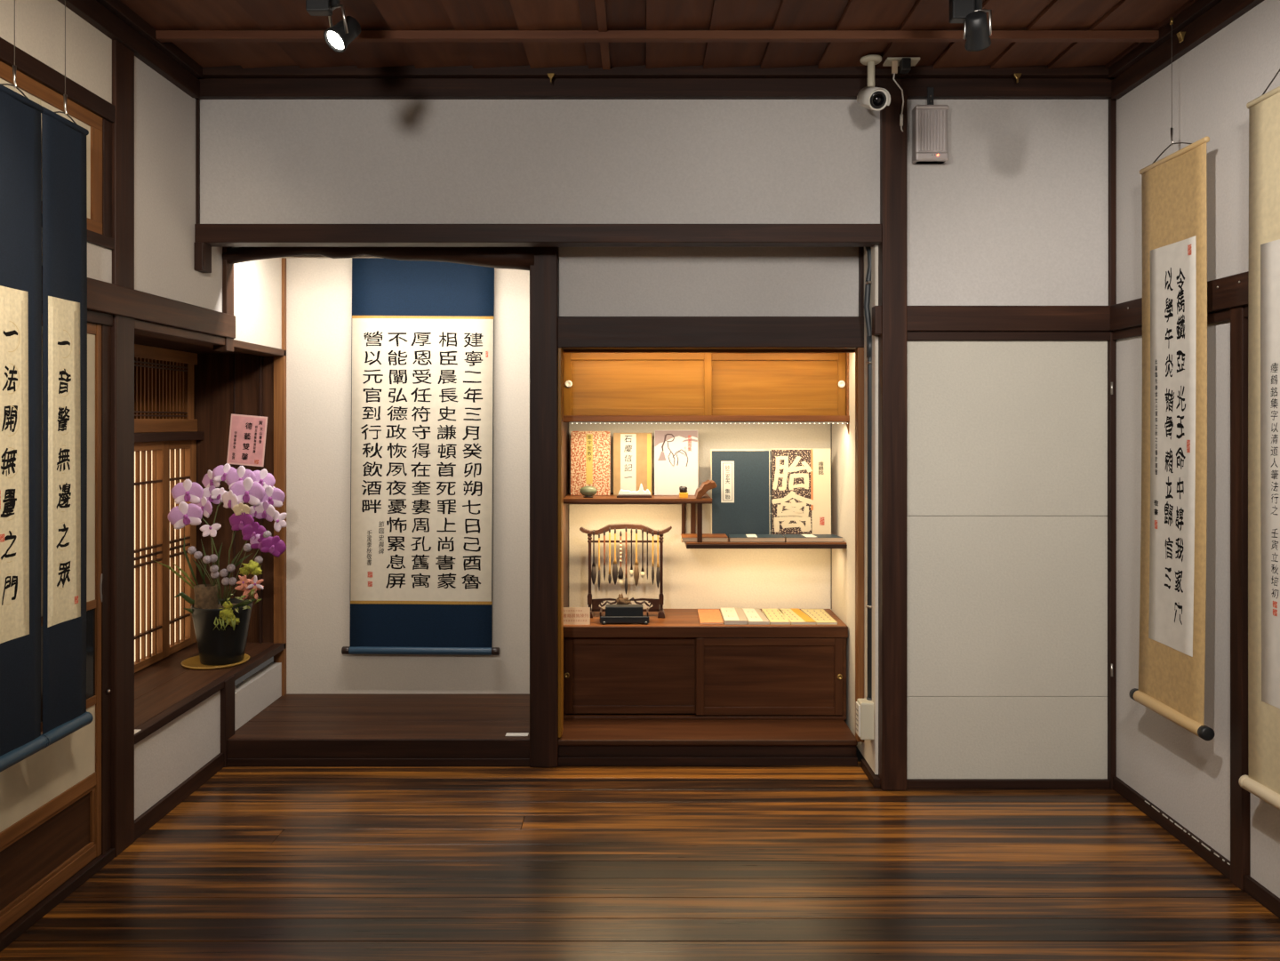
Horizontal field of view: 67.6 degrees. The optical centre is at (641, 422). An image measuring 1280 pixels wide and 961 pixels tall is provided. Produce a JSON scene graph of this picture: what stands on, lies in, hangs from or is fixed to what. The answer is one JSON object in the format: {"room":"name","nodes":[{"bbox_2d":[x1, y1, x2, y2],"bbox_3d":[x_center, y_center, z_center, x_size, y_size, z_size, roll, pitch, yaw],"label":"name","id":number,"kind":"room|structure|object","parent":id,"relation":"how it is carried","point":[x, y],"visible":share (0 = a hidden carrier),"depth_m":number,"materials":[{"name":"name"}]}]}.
{"room":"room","nodes":[
{"label":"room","id":0,"kind":"room"},
{"bbox_2d":[0,0,286,856],"bbox_3d":[-1.789,0.085,1.542,0.130,2.710,6.284,0,0,0],"label":"wall","id":1,"kind":"structure","parent":0,"point":[142,279],"depth_m":3.22,"materials":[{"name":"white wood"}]},
{"bbox_2d":[0,0,47,772],"bbox_3d":[-1.660,-0.227,2.529,0.039,2.262,0.230,0,0,0],"label":"scroll","id":2,"kind":"object","parent":1,"relation":"hanging from","point":[20,153],"visible":1,"depth_m":2.55,"materials":[{"name":"blue fabric"}]},
{"bbox_2d":[0,60,102,234],"bbox_3d":[-1.768,-0.799,2.196,0.024,0.386,1.832,0,0,0],"label":"window","id":3,"kind":"structure","parent":1,"relation":"in","point":[35,91],"depth_m":3.04,"materials":[{"name":"wood"}]},
{"bbox_2d":[0,313,110,933],"bbox_3d":[-1.766,0.544,2.674,0.043,1.724,0.938,0,0,0],"label":"door","id":4,"kind":"structure","parent":1,"relation":"in","point":[51,799],"depth_m":2.94,"materials":[{"name":"brown wood"}]},
{"bbox_2d":[40,0,93,748],"bbox_3d":[-1.660,-0.227,2.751,0.039,2.262,0.216,0,0,0],"label":"scroll","id":5,"kind":"object","parent":1,"relation":"hanging from","point":[64,175],"visible":0.99,"depth_m":2.75,"materials":[{"name":"blue fabric"}]},
{"bbox_2d":[0,752,223,951],"bbox_3d":[-1.798,1.409,1.198,0.112,0.062,5.596,0,0,0],"label":"baseboard","id":6,"kind":"structure","parent":1,"relation":"attached to","point":[164,805],"depth_m":3.11,"materials":[{"name":"brown wood"}]},
{"bbox_2d":[57,0,202,97],"bbox_3d":[-1.756,-1.333,1.067,0.115,0.134,5.335,0,0,0],"label":"trim","id":7,"kind":"structure","parent":1,"relation":"attached to","point":[114,19],"depth_m":3.28,"materials":[{"name":"brown wood"}]},
{"bbox_2d":[134,334,273,672],"bbox_3d":[-2.014,0.540,3.973,0.451,1.800,1.447,0,0,0],"label":"window","id":8,"kind":"structure","parent":1,"relation":"in","point":[187,395],"depth_m":4.52,"materials":[{"name":"brown wood"}]},
{"bbox_2d":[134,642,286,743],"bbox_3d":[-1.966,1.092,3.971,0.448,0.032,1.425,0,0,0],"label":"window sill","id":9,"kind":"structure","parent":1,"relation":"attached to","point":[164,690],"depth_m":3.93,"materials":[{"name":"brown wood"}]},
{"bbox_2d":[181,653,249,669],"bbox_3d":[-1.911,1.071,4.290,0.284,0.011,0.284,0,0,0],"label":"saucer","id":10,"kind":"object","parent":9,"relation":"on","point":[194,662],"visible":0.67,"depth_m":4.22,"materials":[{"name":"gold metal"}]},
{"bbox_2d":[153,463,287,665],"bbox_3d":[-1.849,0.585,4.284,0.559,0.970,0.261,0,0,5],"label":"potted orchid","id":11,"kind":"object","parent":10,"relation":"on","point":[221,626],"visible":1,"depth_m":4.22,"materials":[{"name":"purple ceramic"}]},
{"bbox_2d":[226,413,267,466],"bbox_3d":[-1.786,0.082,4.325,0.185,0.241,0.003,0,0,0],"label":"card","id":12,"kind":"object","parent":11,"relation":"attached to","point":[247,433],"visible":1,"depth_m":4.33,"materials":[{"name":"pink paper"}]},
{"bbox_2d":[213,247,863,767],"bbox_3d":[-0.417,0.220,4.297,2.774,2.440,0.894,0,0,0],"label":"wall","id":13,"kind":"structure","parent":0,"point":[572,300],"depth_m":4.68,"materials":[{"name":"paint"}]},
{"bbox_2d":[222,247,534,270],"bbox_3d":[-1.109,-0.700,4.026,1.318,0.127,0.120,0,0,0],"label":"trim","id":14,"kind":"structure","parent":13,"relation":"attached to","point":[508,258],"depth_m":3.99,"materials":[{"name":"brown wood"}]},
{"bbox_2d":[341,257,499,655],"bbox_3d":[-1.075,-0.112,4.649,0.781,2.496,0.038,0,0,0],"label":"scroll","id":15,"kind":"object","parent":13,"relation":"hanging from","point":[422,340],"visible":0.98,"depth_m":4.65,"materials":[{"name":"white paper"}]},
{"bbox_2d":[563,480,847,548],"bbox_3d":[0.286,0.420,4.504,1.286,0.303,0.360,0,0,0],"label":"shelf","id":16,"kind":"object","parent":13,"relation":"attached to","point":[700,497],"visible":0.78,"depth_m":4.33,"materials":[{"name":"brown wood"}]},
{"bbox_2d":[579,485,597,497],"bbox_3d":[-0.245,0.319,4.400,0.080,0.055,0.056,0,0,0],"label":"bowl","id":17,"kind":"object","parent":16,"relation":"on","point":[588,491],"visible":1,"depth_m":4.38,"materials":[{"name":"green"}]},
{"bbox_2d":[570,431,610,495],"bbox_3d":[-0.243,0.194,4.545,0.188,0.304,0.029,0,0,0],"label":"book","id":18,"kind":"object","parent":16,"relation":"on","point":[590,451],"visible":0.99,"depth_m":4.54,"materials":[{"name":"beige paper"}]},
{"bbox_2d":[613,432,651,495],"bbox_3d":[-0.043,0.198,4.546,0.183,0.296,0.028,0,0,0],"label":"book","id":19,"kind":"object","parent":16,"relation":"on","point":[632,452],"visible":0.98,"depth_m":4.54,"materials":[{"name":"beige paper"}]},
{"bbox_2d":[616,483,651,497],"bbox_3d":[-0.035,0.314,4.400,0.160,0.064,0.044,0,0,0],"label":"carving","id":20,"kind":"object","parent":16,"relation":"on","point":[640,493],"visible":1,"depth_m":4.39,"materials":[{"name":"white stone"}]},
{"bbox_2d":[654,430,697,495],"bbox_3d":[0.164,0.192,4.550,0.209,0.309,0.027,0,0,0],"label":"book","id":21,"kind":"object","parent":16,"relation":"on","point":[676,452],"visible":0.98,"depth_m":4.54,"materials":[{"name":"beige paper"}]},
{"bbox_2d":[679,486,687,497],"bbox_3d":[0.192,0.320,4.400,0.041,0.053,0.036,0,0,0],"label":"seal stone","id":22,"kind":"object","parent":16,"relation":"on","point":[683,493],"visible":1,"depth_m":4.39,"materials":[{"name":"orange"}]},
{"bbox_2d":[680,533,727,542],"bbox_3d":[0.287,0.534,4.418,0.211,0.021,0.145,0,0,0],"label":"book","id":23,"kind":"object","parent":16,"relation":"on","point":[684,537],"visible":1,"depth_m":4.35,"materials":[{"name":"brown paper"}]},
{"bbox_2d":[711,448,772,537],"bbox_3d":[0.472,0.336,4.510,0.291,0.418,0.024,0,0,0],"label":"book","id":24,"kind":"object","parent":16,"relation":"on","point":[741,498],"visible":0.93,"depth_m":4.51,"materials":[{"name":"blue paper"}]},
{"bbox_2d":[728,534,784,542],"bbox_3d":[0.526,0.534,4.407,0.253,0.022,0.125,0,0,0],"label":"book","id":25,"kind":"object","parent":16,"relation":"on","point":[732,538],"visible":1,"depth_m":4.35,"materials":[{"name":"beige paper"}]},
{"bbox_2d":[771,448,831,534],"bbox_3d":[0.750,0.335,4.518,0.285,0.420,0.014,0,-2,0],"label":"book","id":26,"kind":"object","parent":16,"relation":"on","point":[801,481],"visible":0.94,"depth_m":4.51,"materials":[{"name":"beige paper"}]},
{"bbox_2d":[771,449,812,534],"bbox_3d":[0.708,0.337,4.512,0.189,0.416,0.002,0,-2,0],"label":"print","id":27,"kind":"object","parent":26,"relation":"attached to","point":[805,454],"depth_m":4.51},
{"bbox_2d":[782,534,842,542],"bbox_3d":[0.786,0.534,4.407,0.259,0.022,0.125,0,0,0],"label":"book","id":28,"kind":"object","parent":16,"relation":"on","point":[788,538],"visible":0.88,"depth_m":4.35,"materials":[{"name":"beige paper"}]},
{"bbox_2d":[563,352,849,434],"bbox_3d":[0.290,-0.136,4.465,1.294,0.399,0.397,0,0,0],"label":"upper cabinet","id":29,"kind":"object","parent":13,"relation":"attached to","point":[598,387],"depth_m":4.29,"materials":[{"name":"brown wood"}]},
{"bbox_2d":[0,747,1279,960],"bbox_3d":[-0.171,1.480,1.675,4.267,0.081,6.550,0,0,0],"label":"floor","id":30,"kind":"structure","parent":0,"point":[561,862],"depth_m":3.03,"materials":[{"name":"brown wood"}]},
{"bbox_2d":[226,693,529,766],"bbox_3d":[-1.111,1.385,4.341,1.285,0.110,0.685,0,0,0],"label":"platform","id":31,"kind":"object","parent":30,"relation":"on","point":[295,729],"visible":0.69,"depth_m":4.11,"materials":[{"name":"brown wood"}]},
{"bbox_2d":[505,732,528,735],"bbox_3d":[-0.530,1.328,4.064,0.094,0.003,0.035,0,0,0],"label":"name card","id":32,"kind":"object","parent":31,"relation":"on","point":[508,733],"visible":1,"depth_m":4.06,"materials":[{"name":"white paper"}]},
{"bbox_2d":[558,720,857,765],"bbox_3d":[0.274,1.387,4.162,1.262,0.107,0.316,0,0,0],"label":"step","id":33,"kind":"structure","parent":30,"relation":"on","point":[581,742],"depth_m":4.03,"materials":[{"name":"brown wood"}]},
{"bbox_2d":[563,608,847,719],"bbox_3d":[0.282,1.123,4.478,1.279,0.419,0.413,0,0,0],"label":"base cabinet","id":34,"kind":"object","parent":33,"relation":"on","point":[673,667],"visible":0.89,"depth_m":4.29,"materials":[{"name":"brown wood"}]},
{"bbox_2d":[563,608,846,625],"bbox_3d":[0.282,0.919,4.488,1.279,0.010,0.392,0,0,0],"label":"countertop","id":35,"kind":"structure","parent":34,"relation":"on","point":[673,617],"depth_m":4.42,"materials":[{"name":"brown wood"}]},
{"bbox_2d":[563,607,590,624],"bbox_3d":[-0.299,0.875,4.318,0.128,0.078,0.011,0,0,0],"label":"sign card","id":36,"kind":"object","parent":35,"relation":"on","point":[572,615],"visible":0.98,"depth_m":4.32,"materials":[{"name":"beige paper"}]},
{"bbox_2d":[615,592,631,604],"bbox_3d":[-0.091,0.857,4.475,0.091,0.113,0.033,0,0,0],"label":"figurine","id":37,"kind":"object","parent":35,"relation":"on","point":[620,600],"visible":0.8,"depth_m":4.47,"materials":[{"name":"brown"}]},
{"bbox_2d":[600,604,649,624],"bbox_3d":[-0.078,0.878,4.371,0.226,0.072,0.118,0,0,0],"label":"box","id":38,"kind":"object","parent":35,"relation":"on","point":[614,613],"visible":1,"depth_m":4.36,"materials":[{"name":"black wood"}]},
{"bbox_2d":[600,616,649,623],"bbox_3d":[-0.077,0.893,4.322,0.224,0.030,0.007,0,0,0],"label":"tray","id":39,"kind":"object","parent":38,"relation":"on","point":[603,619],"depth_m":4.32,"materials":[{"name":"black wood"}]},
{"bbox_2d":[579,523,671,617],"bbox_3d":[-0.075,0.695,4.500,0.434,0.437,0.090,0,0,0],"label":"stand","id":40,"kind":"object","parent":35,"relation":"on","point":[657,604],"visible":0.94,"depth_m":4.49,"materials":[{"name":"brown wood"}]},
{"bbox_2d":[591,530,596,583],"bbox_3d":[-0.225,0.633,4.474,0.024,0.258,0.024,0,0,0],"label":"brush","id":41,"kind":"object","parent":40,"relation":"hanging from","point":[593,571],"visible":1,"depth_m":4.47,"materials":[{"name":"black wood"}]},
{"bbox_2d":[597,533,600,589],"bbox_3d":[-0.200,0.653,4.474,0.013,0.275,0.013,0,0,0],"label":"brush","id":42,"kind":"object","parent":40,"relation":"hanging from","point":[598,576],"visible":1,"depth_m":4.47,"materials":[{"name":"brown wood"}]},
{"bbox_2d":[603,530,605,579],"bbox_3d":[-0.175,0.624,4.474,0.010,0.241,0.010,0,0,0],"label":"brush","id":43,"kind":"object","parent":40,"relation":"hanging from","point":[604,531],"visible":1,"depth_m":4.47,"materials":[{"name":"wood"}]},
{"bbox_2d":[608,528,611,583],"bbox_3d":[-0.150,0.624,4.474,0.016,0.266,0.015,0,0,0],"label":"brush","id":44,"kind":"object","parent":40,"relation":"hanging from","point":[609,575],"visible":1,"depth_m":4.47,"materials":[{"name":"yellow wood"}]},
{"bbox_2d":[612,528,617,583],"bbox_3d":[-0.125,0.628,4.474,0.026,0.266,0.025,0,0,0],"label":"brush","id":45,"kind":"object","parent":40,"relation":"hanging from","point":[614,567],"visible":1,"depth_m":4.47,"materials":[{"name":"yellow wood"}]},
{"bbox_2d":[617,530,623,586],"bbox_3d":[-0.099,0.639,4.474,0.024,0.262,0.024,0,0,0],"label":"brush","id":46,"kind":"object","parent":40,"relation":"hanging from","point":[620,572],"visible":1,"depth_m":4.47,"materials":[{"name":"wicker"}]},
{"bbox_2d":[624,526,627,594],"bbox_3d":[-0.073,0.647,4.474,0.014,0.320,0.014,0,0,0],"label":"brush","id":47,"kind":"object","parent":40,"relation":"hanging from","point":[626,528],"visible":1,"depth_m":4.47,"materials":[{"name":"wood"}]},
{"bbox_2d":[629,528,633,576],"bbox_3d":[-0.048,0.610,4.474,0.018,0.229,0.018,0,0,0],"label":"brush","id":48,"kind":"object","parent":40,"relation":"hanging from","point":[631,572],"visible":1,"depth_m":4.47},
{"bbox_2d":[633,528,639,585],"bbox_3d":[-0.025,0.633,4.474,0.024,0.275,0.024,0,0,0],"label":"brush","id":49,"kind":"object","parent":40,"relation":"hanging from","point":[636,570],"visible":1,"depth_m":4.47,"materials":[{"name":"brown wood"}]},
{"bbox_2d":[640,528,644,577],"bbox_3d":[0.004,0.612,4.474,0.020,0.233,0.020,0,0,0],"label":"brush","id":50,"kind":"object","parent":40,"relation":"hanging from","point":[642,570],"visible":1,"depth_m":4.47,"materials":[{"name":"black wood"}]},
{"bbox_2d":[646,528,647,579],"bbox_3d":[0.026,0.618,4.474,0.010,0.237,0.009,0,0,0],"label":"brush","id":51,"kind":"object","parent":40,"relation":"hanging from","point":[647,529],"visible":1,"depth_m":4.47,"materials":[{"name":"black"}]},
{"bbox_2d":[651,530,654,584],"bbox_3d":[0.052,0.635,4.474,0.013,0.254,0.013,0,0,0],"label":"brush","id":52,"kind":"object","parent":40,"relation":"hanging from","point":[652,532],"visible":1,"depth_m":4.47,"materials":[{"name":"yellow wood"}]},
{"bbox_2d":[656,529,659,588],"bbox_3d":[0.076,0.641,4.474,0.018,0.275,0.018,0,0,0],"label":"brush","id":53,"kind":"object","parent":40,"relation":"hanging from","point":[658,564],"visible":1,"depth_m":4.47,"materials":[{"name":"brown wood"}]},
{"bbox_2d":[697,608,723,624],"bbox_3d":[0.319,0.909,4.468,0.109,0.010,0.305,0,0,0],"label":"book","id":54,"kind":"object","parent":35,"relation":"on","point":[707,616],"visible":1,"depth_m":4.43,"materials":[{"name":"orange paper"}]},
{"bbox_2d":[720,608,747,624],"bbox_3d":[0.427,0.905,4.468,0.108,0.019,0.305,0,0,0],"label":"book","id":55,"kind":"object","parent":35,"relation":"on","point":[731,616],"visible":1,"depth_m":4.40,"materials":[{"name":"beige paper"}]},
{"bbox_2d":[741,608,769,624],"bbox_3d":[0.530,0.907,4.468,0.097,0.015,0.305,0,0,0],"label":"book","id":56,"kind":"object","parent":35,"relation":"on","point":[754,616],"visible":0.92,"depth_m":4.41,"materials":[{"name":"beige paper"}]},
{"bbox_2d":[761,608,790,624],"bbox_3d":[0.625,0.907,4.468,0.090,0.014,0.305,0,0,0],"label":"book","id":57,"kind":"object","parent":35,"relation":"on","point":[775,616],"visible":0.98,"depth_m":4.41,"materials":[{"name":"beige paper"}]},
{"bbox_2d":[778,608,815,624],"bbox_3d":[0.722,0.907,4.468,0.112,0.014,0.312,0,0,-3],"label":"book","id":58,"kind":"object","parent":35,"relation":"on","point":[796,616],"visible":0.88,"depth_m":4.41,"materials":[{"name":"beige paper"}]},
{"bbox_2d":[800,608,837,624],"bbox_3d":[0.826,0.908,4.468,0.114,0.012,0.305,0,0,0],"label":"book","id":59,"kind":"object","parent":35,"relation":"on","point":[821,617],"visible":0.94,"depth_m":4.44,"materials":[{"name":"beige paper"}]},
{"bbox_2d":[193,96,1116,790],"bbox_3d":[0.084,0.080,4.218,3.679,2.720,0.965,0,0,0],"label":"wall","id":60,"kind":"structure","parent":0,"point":[1012,236],"depth_m":3.77,"materials":[{"name":"paint"}]},
{"bbox_2d":[547,73,554,82],"bbox_3d":[-0.351,-1.330,3.696,0.029,0.034,0.011,0,0,0],"label":"hook","id":61,"kind":"object","parent":60,"relation":"attached to","point":[550,76],"visible":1,"depth_m":3.69,"materials":[{"name":"gold metal"}]},
{"bbox_2d":[196,60,1115,99],"bbox_3d":[0.054,-1.337,3.776,3.617,0.126,0.152,0,0,0],"label":"trim","id":62,"kind":"structure","parent":60,"relation":"attached to","point":[228,82],"depth_m":3.73,"materials":[{"name":"brown wood"}]},
{"bbox_2d":[856,698,873,739],"bbox_3d":[0.901,1.197,3.855,0.067,0.150,0.070,0,0,0],"label":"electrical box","id":63,"kind":"object","parent":60,"relation":"attached to","point":[864,707],"visible":1,"depth_m":3.82,"materials":[{"name":"beige plastic"}]},
{"bbox_2d":[864,247,871,700],"bbox_3d":[0.921,0.192,3.880,0.039,1.884,0.061,0,0,0],"label":"cable conduit","id":64,"kind":"object","parent":60,"relation":"attached to","point":[868,283],"visible":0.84,"depth_m":3.86,"materials":[{"name":"grey plastic"}]},
{"bbox_2d":[866,336,871,357],"bbox_3d":[0.924,-0.306,3.870,0.028,0.087,0.026,0,0,0],"label":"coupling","id":65,"kind":"object","parent":64,"relation":"attached to","point":[868,338],"depth_m":3.86,"materials":[{"name":"grey metal"}]},
{"bbox_2d":[912,87,948,164],"bbox_3d":[1.127,-1.161,3.733,0.129,0.292,0.071,0,0,0],"label":"wall speaker","id":66,"kind":"object","parent":60,"relation":"attached to","point":[929,121],"visible":1,"depth_m":3.71,"materials":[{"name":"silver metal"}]},
{"bbox_2d":[907,340,1112,788],"bbox_3d":[1.443,0.559,3.783,0.809,1.762,0.078,0,0,0],"label":"door","id":67,"kind":"structure","parent":60,"relation":"in","point":[1007,440],"depth_m":3.77,"materials":[{"name":"paper"}]},
{"bbox_2d":[1013,73,1021,82],"bbox_3d":[1.452,-1.330,3.696,0.029,0.034,0.011,0,0,0],"label":"hook","id":68,"kind":"object","parent":60,"relation":"attached to","point":[1016,76],"visible":1,"depth_m":3.69,"materials":[{"name":"gold metal"}]},
{"bbox_2d":[120,0,1197,69],"bbox_3d":[0.054,-1.386,1.136,3.717,0.088,5.472,0,0,0],"label":"ceiling","id":69,"kind":"structure","parent":0,"point":[246,34],"depth_m":3.34,"materials":[{"name":"brown wood"}]},
{"bbox_2d":[305,0,360,53],"bbox_3d":[-0.873,-1.196,2.716,0.139,0.289,0.100,0,0,0],"label":"track spotlight","id":70,"kind":"object","parent":69,"relation":"hanging from","point":[339,36],"visible":1,"depth_m":2.69,"materials":[{"name":"black metal"}]},
{"bbox_2d":[856,54,890,111],"bbox_3d":[0.863,-1.257,3.556,0.091,0.225,0.168,0,0,-6],"label":"security camera","id":71,"kind":"object","parent":69,"relation":"attached to","point":[870,97],"visible":1,"depth_m":3.53,"materials":[{"name":"beige plastic"}]},
{"bbox_2d":[882,56,919,131],"bbox_3d":[0.983,-1.252,3.653,0.124,0.237,0.175,0,0,0],"label":"cable plate","id":72,"kind":"object","parent":69,"relation":"attached to","point":[905,63],"visible":1,"depth_m":3.60,"materials":[{"name":"beige plastic"}]},
{"bbox_2d":[949,0,991,51],"bbox_3d":[0.946,-1.200,2.728,0.114,0.280,0.106,0,0,0],"label":"track spotlight","id":73,"kind":"object","parent":69,"relation":"hanging from","point":[977,33],"visible":1,"depth_m":2.73,"materials":[{"name":"black metal"}]},
{"bbox_2d":[1109,0,1279,897],"bbox_3d":[1.877,0.085,1.111,0.093,2.710,5.422,0,0,0],"label":"wall","id":74,"kind":"structure","parent":0,"point":[1193,780],"depth_m":3.10,"materials":[{"name":"paint"}]},
{"bbox_2d":[1176,32,1185,42],"bbox_3d":[1.801,-1.285,3.190,0.021,0.030,0.020,0,0,0],"label":"hook","id":75,"kind":"object","parent":74,"relation":"attached to","point":[1180,35],"visible":1,"depth_m":3.18,"materials":[{"name":"gold metal"}]},
{"bbox_2d":[1128,16,1215,740],"bbox_3d":[1.771,-0.180,3.209,0.043,2.355,0.446,0,0,0],"label":"scroll","id":76,"kind":"object","parent":75,"relation":"hanging from","point":[1172,652],"visible":1,"depth_m":3.19,"materials":[{"name":"paper"}]},
{"bbox_2d":[1109,0,1263,99],"bbox_3d":[1.865,-1.331,1.067,0.115,0.138,5.335,0,0,0],"label":"trim","id":77,"kind":"structure","parent":74,"relation":"attached to","point":[1201,20],"depth_m":3.27,"materials":[{"name":"brown wood"}]},
{"bbox_2d":[1112,776,1279,918],"bbox_3d":[1.885,1.415,1.076,0.075,0.050,5.352,0,0,0],"label":"baseboard","id":78,"kind":"structure","parent":74,"relation":"attached to","point":[1253,888],"depth_m":3.19,"materials":[{"name":"brown wood"}]},
{"bbox_2d":[1238,69,1279,810],"bbox_3d":[1.780,-0.139,2.592,0.041,2.438,0.460,0,0,0],"label":"scroll","id":79,"kind":"object","parent":74,"relation":"hanging from","point":[1262,780],"visible":1,"depth_m":2.73,"materials":[{"name":"beige paper"}]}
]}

